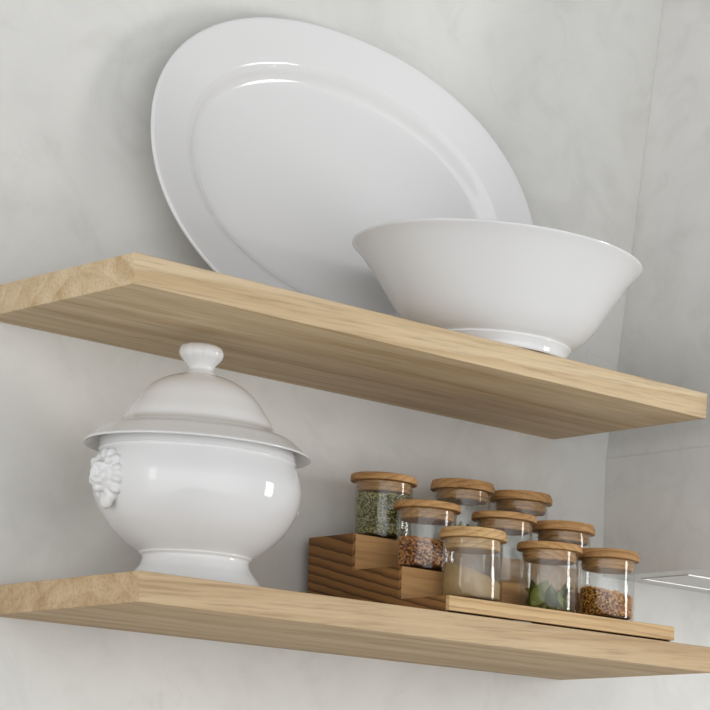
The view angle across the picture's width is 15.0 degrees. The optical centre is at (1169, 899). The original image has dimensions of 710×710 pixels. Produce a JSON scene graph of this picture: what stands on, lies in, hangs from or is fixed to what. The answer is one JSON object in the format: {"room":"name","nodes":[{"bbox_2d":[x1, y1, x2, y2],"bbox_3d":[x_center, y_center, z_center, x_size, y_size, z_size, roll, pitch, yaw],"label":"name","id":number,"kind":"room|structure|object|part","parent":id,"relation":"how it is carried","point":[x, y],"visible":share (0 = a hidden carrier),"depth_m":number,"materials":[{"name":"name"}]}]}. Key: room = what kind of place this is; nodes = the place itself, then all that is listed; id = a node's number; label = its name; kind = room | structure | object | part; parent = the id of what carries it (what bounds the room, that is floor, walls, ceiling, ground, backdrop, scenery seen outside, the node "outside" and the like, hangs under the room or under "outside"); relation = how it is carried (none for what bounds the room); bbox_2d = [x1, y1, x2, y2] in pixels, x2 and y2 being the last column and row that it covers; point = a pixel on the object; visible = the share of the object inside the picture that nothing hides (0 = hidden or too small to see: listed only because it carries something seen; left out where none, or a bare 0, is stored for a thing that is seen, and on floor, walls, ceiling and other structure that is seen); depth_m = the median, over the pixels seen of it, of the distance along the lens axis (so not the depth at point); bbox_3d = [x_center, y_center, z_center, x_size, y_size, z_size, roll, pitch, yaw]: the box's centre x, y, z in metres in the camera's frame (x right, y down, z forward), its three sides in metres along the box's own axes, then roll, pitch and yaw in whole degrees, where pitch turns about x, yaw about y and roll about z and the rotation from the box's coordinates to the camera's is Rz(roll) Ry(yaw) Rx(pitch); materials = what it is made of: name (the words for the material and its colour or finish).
{"room":"kitchen","nodes":[
{"label":"kitchen","id":0,"kind":"room"},
{"bbox_2d":[0,0,709,709],"bbox_3d":[-1.198,-0.193,2.573,0.120,3.450,6.600,2,0,36],"label":"wall","id":1,"kind":"structure","parent":0,"point":[563,89],"depth_m":2.73,"materials":[{"name":"grey paint"}]},
{"bbox_2d":[0,252,706,439],"bbox_3d":[-0.871,-0.593,2.668,0.276,0.030,0.726,2,0,36],"label":"wooden shelf","id":2,"kind":"object","parent":1,"relation":"attached to","point":[135,301],"visible":1,"depth_m":2.57,"materials":[{"name":"brown wood"}]},
{"bbox_2d":[151,17,532,316],"bbox_3d":[-0.925,-0.796,2.761,0.066,0.373,0.504,2,0,36],"label":"oval platter","id":3,"kind":"object","parent":2,"relation":"on","point":[276,142],"visible":0.7,"depth_m":2.73,"materials":[{"name":"white ceramic"}]},
{"bbox_2d":[352,218,642,358],"bbox_3d":[-0.749,-0.661,2.720,0.312,0.113,0.312,2,0,36],"label":"serving bowl","id":4,"kind":"object","parent":2,"relation":"on","point":[547,290],"visible":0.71,"depth_m":2.62,"materials":[{"name":"white ceramic"}]},
{"bbox_2d":[0,570,709,679],"bbox_3d":[-0.869,-0.294,2.683,0.276,0.030,0.735,2,0,36],"label":"wooden shelf","id":5,"kind":"object","parent":1,"relation":"attached to","point":[140,601],"visible":1,"depth_m":2.55,"materials":[{"name":"brown wood"}]},
{"bbox_2d":[82,342,310,586],"bbox_3d":[-0.992,-0.441,2.489,0.216,0.255,0.230,2,0,36],"label":"soup tureen","id":6,"kind":"object","parent":5,"relation":"on","point":[195,477],"visible":0.94,"depth_m":2.42,"materials":[{"name":"white ceramic"}]},
{"bbox_3d":[-1.052,-0.417,2.408,0.049,0.061,0.032,2,0,36],"label":"handle","id":7,"kind":"part","parent":6,"relation":"part of","materials":[{"name":"white ceramic"}]},
{"bbox_3d":[-0.991,-0.497,2.489,0.217,0.080,0.217,2,0,36],"label":"lid","id":8,"kind":"part","parent":6,"relation":"part of","materials":[{"name":"white ceramic"}]},
{"bbox_3d":[-0.989,-0.552,2.489,0.042,0.032,0.042,2,0,36],"label":"knob","id":9,"kind":"part","parent":6,"relation":"part of","materials":[{"name":"white ceramic"}]},
{"bbox_2d":[307,533,673,641],"bbox_3d":[-0.775,-0.355,2.800,0.254,0.096,0.318,2,0,36],"label":"spice rack","id":10,"kind":"object","parent":5,"relation":"on","point":[351,565],"visible":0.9,"depth_m":2.72,"materials":[{"name":"brown wood"}]},
{"bbox_3d":[-0.870,-0.357,2.675,0.247,0.096,0.004,2,0,36],"label":"panel","id":11,"kind":"part","parent":10,"relation":"part of","materials":[{"name":"brown wood"}]},
{"bbox_2d":[350,471,417,535],"bbox_3d":[-0.894,-0.444,2.773,0.073,0.075,0.073,2,0,36],"label":"spice jar","id":12,"kind":"object","parent":10,"relation":"on","point":[367,481],"visible":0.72,"depth_m":2.75,"materials":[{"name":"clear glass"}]},
{"bbox_2d":[355,491,410,539],"bbox_3d":[-0.895,-0.437,2.773,0.061,0.050,0.061,2,0,27],"label":"dried herbs","id":13,"kind":"object","parent":12,"relation":"in","point":[375,515],"visible":0.8,"depth_m":2.75,"materials":[{"name":"green food"}]},
{"bbox_3d":[-0.894,-0.478,2.773,0.073,0.008,0.073,2,0,10],"label":"lid","id":14,"kind":"part","parent":12,"relation":"part of","materials":[{"name":"brown wood"}]},
{"bbox_2d":[393,499,460,564],"bbox_3d":[-0.829,-0.403,2.720,0.073,0.078,0.073,2,0,36],"label":"spice jar","id":15,"kind":"object","parent":10,"relation":"on","point":[416,511],"visible":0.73,"depth_m":2.70,"materials":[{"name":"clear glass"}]},
{"bbox_2d":[398,535,453,571],"bbox_3d":[-0.830,-0.388,2.720,0.063,0.037,0.063,2,0,36],"label":"flakes","id":16,"kind":"object","parent":15,"relation":"in","point":[426,553],"visible":0.88,"depth_m":2.70,"materials":[{"name":"brown food"}]},
{"bbox_3d":[-0.828,-0.438,2.720,0.073,0.008,0.073,2,0,-3],"label":"lid","id":17,"kind":"part","parent":15,"relation":"part of","materials":[{"name":"brown wood"}]},
{"bbox_2d":[430,478,494,537],"bbox_3d":[-0.831,-0.447,2.860,0.073,0.085,0.073,2,0,36],"label":"spice jar","id":18,"kind":"object","parent":10,"relation":"on","point":[459,491],"visible":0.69,"depth_m":2.84,"materials":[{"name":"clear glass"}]},
{"bbox_3d":[-0.831,-0.442,2.860,0.064,0.074,0.064,2,0,36],"label":"glass","id":19,"kind":"part","parent":18,"relation":"part of","materials":[{"name":"clear glass"}]},
{"bbox_3d":[-0.829,-0.484,2.860,0.073,0.011,0.073,2,0,26],"label":"lid","id":20,"kind":"part","parent":18,"relation":"part of","materials":[{"name":"brown wood"}]},
{"bbox_2d":[439,526,506,600],"bbox_3d":[-0.768,-0.366,2.685,0.073,0.081,0.073,2,0,36],"label":"spice jar","id":21,"kind":"object","parent":10,"relation":"on","point":[459,539],"visible":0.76,"depth_m":2.66,"materials":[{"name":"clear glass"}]},
{"bbox_2d":[443,562,499,601],"bbox_3d":[-0.768,-0.350,2.685,0.060,0.038,0.060,2,0,36],"label":"powder","id":22,"kind":"object","parent":21,"relation":"in","point":[458,580],"visible":0.93,"depth_m":2.66,"materials":[{"name":"beige food"}]},
{"bbox_3d":[-0.767,-0.402,2.685,0.073,0.011,0.073,2,0,27],"label":"lid","id":23,"kind":"part","parent":21,"relation":"part of","materials":[{"name":"brown wood"}]},
{"bbox_2d":[471,510,536,584],"bbox_3d":[-0.767,-0.403,2.805,0.073,0.081,0.073,2,0,36],"label":"spice jar","id":24,"kind":"object","parent":10,"relation":"on","point":[512,523],"visible":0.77,"depth_m":2.78,"materials":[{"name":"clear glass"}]},
{"bbox_3d":[-0.766,-0.439,2.805,0.073,0.008,0.073,2,0,-5],"label":"lid","id":25,"kind":"part","parent":24,"relation":"part of","materials":[{"name":"brown wood"}]},
{"bbox_2d":[491,490,551,555],"bbox_3d":[-0.780,-0.446,2.929,0.072,0.084,0.072,2,0,36],"label":"spice jar","id":26,"kind":"object","parent":10,"relation":"on","point":[534,503],"visible":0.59,"depth_m":2.90,"materials":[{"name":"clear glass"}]},
{"bbox_3d":[-0.779,-0.482,2.929,0.073,0.011,0.073,2,0,24],"label":"lid","id":27,"kind":"part","parent":26,"relation":"part of","materials":[{"name":"brown wood"}]},
{"bbox_2d":[517,541,582,612],"bbox_3d":[-0.705,-0.364,2.771,0.073,0.080,0.073,2,0,36],"label":"spice jar","id":28,"kind":"object","parent":10,"relation":"on","point":[554,553],"visible":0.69,"depth_m":2.75,"materials":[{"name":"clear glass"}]},
{"bbox_2d":[524,588,530,605],"bbox_3d":[-0.726,-0.343,2.763,0.011,0.023,0.021,2,0,-16],"label":"dried leaf","id":29,"kind":"object","parent":28,"relation":"in","point":[527,589],"visible":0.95,"depth_m":2.76,"materials":[{"name":"green plant"}]},
{"bbox_2d":[528,579,535,605],"bbox_3d":[-0.723,-0.347,2.759,0.016,0.031,0.007,2,0,41],"label":"dried leaf","id":30,"kind":"object","parent":28,"relation":"in","point":[532,583],"visible":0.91,"depth_m":2.76,"materials":[{"name":"green plant"}]},
{"bbox_2d":[530,580,548,606],"bbox_3d":[-0.712,-0.346,2.752,0.021,0.032,0.006,2,0,-14],"label":"dried leaf","id":31,"kind":"object","parent":28,"relation":"in","point":[537,595],"visible":1,"depth_m":2.75,"materials":[{"name":"green plant"}]},
{"bbox_2d":[540,600,548,607],"bbox_3d":[-0.709,-0.346,2.764,0.019,0.032,0.008,2,0,19],"label":"dried leaf","id":32,"kind":"object","parent":28,"relation":"in","point":[543,605],"visible":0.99,"depth_m":2.76,"materials":[{"name":"green plant"}]},
{"bbox_3d":[-0.704,-0.400,2.771,0.073,0.008,0.073,2,0,-30],"label":"lid","id":33,"kind":"part","parent":28,"relation":"part of","materials":[{"name":"brown wood"}]},
{"bbox_2d":[545,584,558,608],"bbox_3d":[-0.697,-0.343,2.753,0.017,0.027,0.008,2,0,-29],"label":"dried leaf","id":34,"kind":"object","parent":28,"relation":"in","point":[551,594],"visible":1,"depth_m":2.75,"materials":[{"name":"green plant"}]},
{"bbox_2d":[557,590,565,608],"bbox_3d":[-0.689,-0.341,2.761,0.008,0.024,0.023,2,0,-5],"label":"dried leaf","id":35,"kind":"object","parent":28,"relation":"in","point":[561,593],"visible":1,"depth_m":2.76,"materials":[{"name":"green plant"}]},
{"bbox_2d":[561,583,569,611],"bbox_3d":[-0.690,-0.345,2.783,0.009,0.033,0.019,2,0,8],"label":"dried leaf","id":36,"kind":"object","parent":28,"relation":"in","point":[564,587],"visible":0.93,"depth_m":2.78,"materials":[{"name":"green plant"}]},
{"bbox_2d":[562,587,572,609],"bbox_3d":[-0.689,-0.343,2.770,0.014,0.026,0.019,2,0,-42],"label":"dried leaf","id":37,"kind":"object","parent":28,"relation":"in","point":[569,588],"visible":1,"depth_m":2.77,"materials":[{"name":"green plant"}]},
{"bbox_2d":[533,520,594,592],"bbox_3d":[-0.716,-0.402,2.875,0.073,0.082,0.073,2,0,36],"label":"spice jar","id":38,"kind":"object","parent":10,"relation":"on","point":[578,533],"visible":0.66,"depth_m":2.85,"materials":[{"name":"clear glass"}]},
{"bbox_3d":[-0.715,-0.438,2.875,0.073,0.010,0.073,2,0,-29],"label":"lid","id":39,"kind":"part","parent":38,"relation":"part of","materials":[{"name":"brown wood"}]},
{"bbox_3d":[-0.685,-0.352,2.928,0.247,0.096,0.004,2,0,36],"label":"panel","id":40,"kind":"part","parent":10,"relation":"part of","materials":[{"name":"brown wood"}]},
{"bbox_2d":[576,548,639,620],"bbox_3d":[-0.655,-0.364,2.839,0.073,0.083,0.073,2,0,36],"label":"spice jar","id":41,"kind":"object","parent":10,"relation":"on","point":[595,560],"visible":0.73,"depth_m":2.81,"materials":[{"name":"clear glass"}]},
{"bbox_2d":[580,585,632,619],"bbox_3d":[-0.656,-0.346,2.839,0.061,0.035,0.061,2,0,-4],"label":"flakes","id":42,"kind":"object","parent":41,"relation":"in","point":[595,601],"visible":0.96,"depth_m":2.81,"materials":[{"name":"brown food"}]},
{"bbox_3d":[-0.654,-0.400,2.839,0.073,0.011,0.073,2,0,-32],"label":"lid","id":43,"kind":"part","parent":41,"relation":"part of","materials":[{"name":"brown wood"}]},
{"bbox_2d":[603,0,709,593],"bbox_3d":[-0.324,-0.972,3.331,0.360,1.144,0.809,2,0,36],"label":"range hood","id":44,"kind":"object","parent":1,"relation":"attached to","point":[657,479],"visible":1,"depth_m":3.09,"materials":[{"name":"paint"}]},
{"bbox_2d":[641,574,709,589],"bbox_3d":[-0.422,-0.414,3.386,0.088,0.021,0.738,2,0,36],"label":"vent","id":45,"kind":"object","parent":44,"relation":"attached to","point":[693,581],"depth_m":3.12,"materials":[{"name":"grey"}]}
]}

